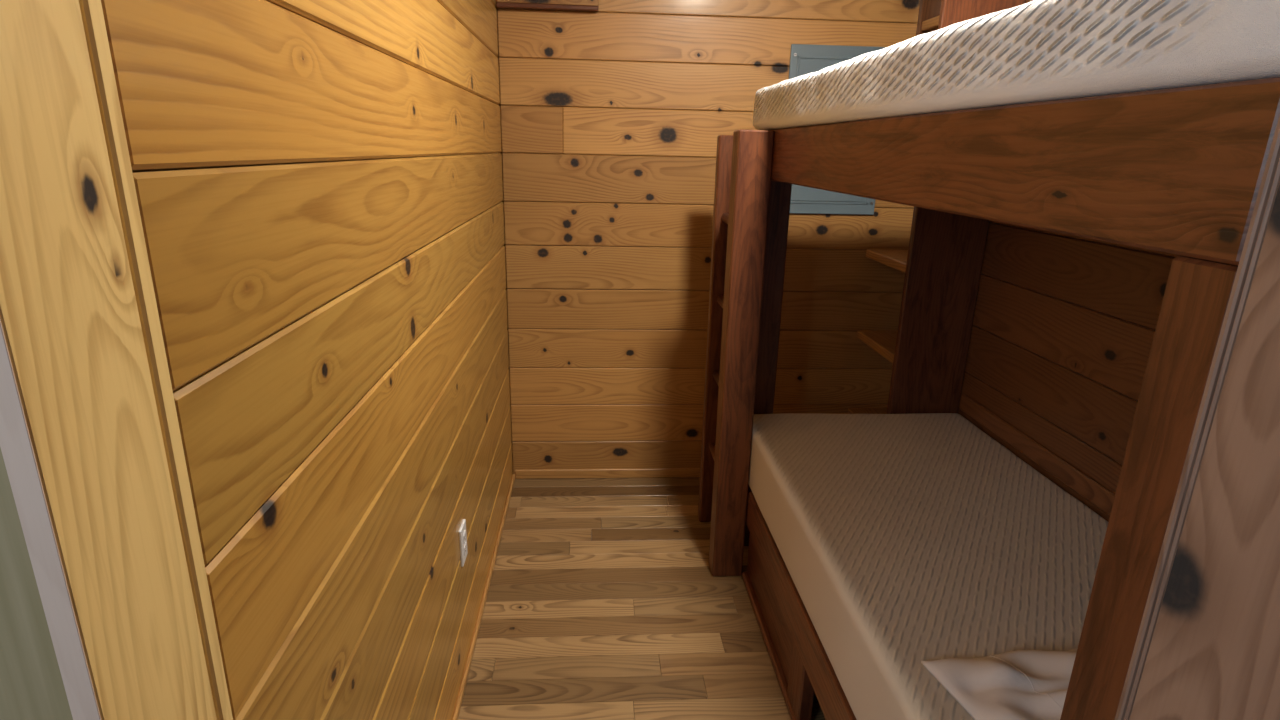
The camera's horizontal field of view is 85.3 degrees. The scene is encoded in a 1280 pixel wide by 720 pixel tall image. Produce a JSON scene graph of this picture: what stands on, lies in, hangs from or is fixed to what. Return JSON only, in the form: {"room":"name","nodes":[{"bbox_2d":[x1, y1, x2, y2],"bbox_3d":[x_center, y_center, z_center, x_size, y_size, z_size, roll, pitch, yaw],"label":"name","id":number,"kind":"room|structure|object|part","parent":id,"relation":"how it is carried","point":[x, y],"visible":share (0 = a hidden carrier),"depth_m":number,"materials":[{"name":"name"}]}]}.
{"room":"bunk bedroom","nodes":[
{"label":"bunk bedroom","id":0,"kind":"room"},
{"bbox_2d":[0,448,72,719],"bbox_3d":[-0.986,0.122,0.506,1.101,2.430,0.090,0,17,-4],"label":"wall","id":1,"kind":"structure","parent":0,"point":[32,687],"depth_m":0.52,"materials":[{"name":"white paint"}]},
{"bbox_2d":[0,320,100,719],"bbox_3d":[-0.423,0.139,0.493,0.020,2.430,0.001,0,17,-4],"label":"trim","id":2,"kind":"structure","parent":1,"relation":"attached to","point":[16,447],"depth_m":0.49,"materials":[{"name":"grey wood"}]},
{"bbox_2d":[101,0,512,719],"bbox_3d":[-0.513,-0.273,1.792,0.030,2.459,2.415,0,17,-4],"label":"wall","id":3,"kind":"structure","parent":0,"point":[318,183],"depth_m":1.01,"materials":[{"name":"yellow wood"}]},
{"bbox_2d":[0,0,216,719],"bbox_3d":[-0.426,0.119,0.558,0.019,2.430,0.134,0,17,-4],"label":"trim","id":4,"kind":"structure","parent":3,"relation":"attached to","point":[70,319],"depth_m":0.52,"materials":[{"name":"brown wood"}]},
{"bbox_2d":[79,0,232,719],"bbox_3d":[-0.430,0.096,0.634,0.021,2.430,0.020,0,17,-4],"label":"trim","id":5,"kind":"structure","parent":3,"relation":"attached to","point":[92,15],"depth_m":0.59,"materials":[{"name":"brown wood"}]},
{"bbox_2d":[459,519,467,566],"bbox_3d":[-0.510,0.528,2.010,0.010,0.116,0.072,0,17,-4],"label":"wall outlet","id":6,"kind":"object","parent":3,"relation":"attached to","point":[462,531],"visible":1,"depth_m":1.99,"materials":[{"name":"white plastic"}]},
{"bbox_2d":[463,530,465,543],"bbox_3d":[-0.506,0.510,2.005,0.003,0.027,0.034,0,17,-4],"label":"socket","id":7,"kind":"object","parent":6,"relation":"attached to","point":[464,531],"depth_m":2.00,"materials":[{"name":"white plastic"}]},
{"bbox_2d":[452,474,514,719],"bbox_3d":[-0.518,0.895,2.138,0.012,0.024,2.396,0,17,-4],"label":"baseboard","id":8,"kind":"structure","parent":3,"relation":"attached to","point":[487,585],"depth_m":2.30,"materials":[{"name":"brown wood"}]},
{"bbox_2d":[458,477,825,719],"bbox_3d":[-0.132,1.181,1.296,2.914,0.018,4.218,0,17,-4],"label":"floor","id":9,"kind":"structure","parent":0,"point":[633,621],"depth_m":2.32,"materials":[{"name":"brown wood"}]},
{"bbox_2d":[847,0,1025,413],"bbox_3d":[1.077,-0.498,2.754,0.271,2.400,0.606,0,17,-4],"label":"corner shelf","id":10,"kind":"object","parent":9,"relation":"on","point":[941,265],"visible":0.48,"depth_m":2.54,"materials":[{"name":"red wood"}]},
{"bbox_2d":[698,77,1279,719],"bbox_3d":[0.797,0.224,1.790,0.957,1.567,2.071,0,17,-4],"label":"bunk bed","id":11,"kind":"object","parent":9,"relation":"on","point":[1179,171],"visible":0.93,"depth_m":0.87,"materials":[{"name":"red wood"}]},
{"bbox_3d":[0.312,-0.065,2.729,0.094,1.554,0.048,0,17,-4],"label":"ladder leg","id":12,"kind":"part","parent":11,"relation":"part of","materials":[{"name":"red wood"}]},
{"bbox_3d":[0.335,0.037,2.376,0.111,1.563,0.092,0,17,-4],"label":"corner post","id":13,"kind":"part","parent":11,"relation":"part of","materials":[{"name":"red wood"}]},
{"bbox_3d":[0.425,0.771,2.243,0.024,0.195,0.600,0,17,-4],"label":"kick panel","id":14,"kind":"part","parent":11,"relation":"part of","materials":[{"name":"red wood"}]},
{"bbox_3d":[0.451,0.755,1.739,0.038,0.130,1.556,0,17,-4],"label":"rail","id":15,"kind":"part","parent":11,"relation":"part of","materials":[{"name":"red wood"}]},
{"bbox_2d":[749,413,1107,719],"bbox_3d":[0.849,0.555,1.808,0.840,0.228,1.745,0,17,-4],"label":"mattress","id":16,"kind":"object","parent":11,"relation":"on","point":[904,541],"visible":0.79,"depth_m":1.75,"materials":[{"name":"white fabric"}]},
{"bbox_2d":[921,648,1077,719],"bbox_3d":[0.917,0.592,1.165,0.726,0.068,0.394,-1,17,-7],"label":"pillow","id":17,"kind":"object","parent":16,"relation":"on","point":[1018,684],"visible":0.35,"depth_m":1.23,"materials":[{"name":"white fabric"}]},
{"bbox_2d":[753,0,1279,129],"bbox_3d":[0.862,-0.555,1.436,0.870,0.130,1.838,0,17,-4],"label":"mattress","id":18,"kind":"object","parent":11,"relation":"on","point":[1034,51],"visible":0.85,"depth_m":0.84,"materials":[{"name":"white fabric"}]},
{"bbox_3d":[0.473,-0.418,1.445,0.038,0.152,1.828,0,17,-4],"label":"rail","id":19,"kind":"part","parent":11,"relation":"part of","materials":[{"name":"red wood"}]},
{"bbox_2d":[495,0,919,473],"bbox_3d":[0.310,-0.621,3.001,1.833,2.459,0.030,0,17,-4],"label":"wall","id":20,"kind":"structure","parent":0,"point":[613,117],"depth_m":3.00,"materials":[{"name":"brown wood"}]},
{"bbox_2d":[496,0,598,11],"bbox_3d":[-0.355,-1.432,2.675,0.394,0.150,0.034,0,17,-4],"label":"board","id":21,"kind":"object","parent":20,"relation":"attached to","point":[557,5],"visible":1,"depth_m":2.69,"materials":[{"name":"brown wood"}]},
{"bbox_2d":[515,468,699,478],"bbox_3d":[0.291,0.540,3.331,1.761,0.045,0.012,0,17,-4],"label":"baseboard","id":22,"kind":"structure","parent":20,"relation":"attached to","point":[650,472],"depth_m":3.29,"materials":[{"name":"brown wood"}]},
{"bbox_2d":[788,44,885,214],"bbox_3d":[0.813,-0.951,2.907,0.422,0.670,0.020,0,17,-4],"label":"window","id":23,"kind":"structure","parent":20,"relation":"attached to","point":[804,58],"depth_m":2.96,"materials":[{"name":"grey glass"}]},
{"bbox_3d":[0.810,-0.950,2.904,0.338,0.562,0.004,0,17,-4],"label":"door","id":24,"kind":"part","parent":23,"relation":"part of","materials":[{"name":"grey paint"}]},
{"bbox_2d":[957,0,1182,521],"bbox_3d":[1.296,-0.223,1.762,0.030,2.459,2.730,0,17,-4],"label":"wall","id":25,"kind":"structure","parent":0,"point":[1063,329],"depth_m":2.06,"materials":[{"name":"red wood"}]},
{"bbox_2d":[1129,184,1279,719],"bbox_3d":[0.531,0.223,0.288,0.019,2.430,0.713,0,17,-4],"label":"door","id":26,"kind":"structure","parent":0,"point":[1214,651],"depth_m":0.58,"materials":[{"name":"brown wood"}]},
{"bbox_2d":[1115,115,1279,719],"bbox_3d":[0.510,0.115,0.640,0.013,2.430,0.022,0,17,-4],"label":"trim","id":27,"kind":"structure","parent":26,"relation":"attached to","point":[1270,182],"depth_m":0.62,"materials":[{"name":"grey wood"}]}
]}

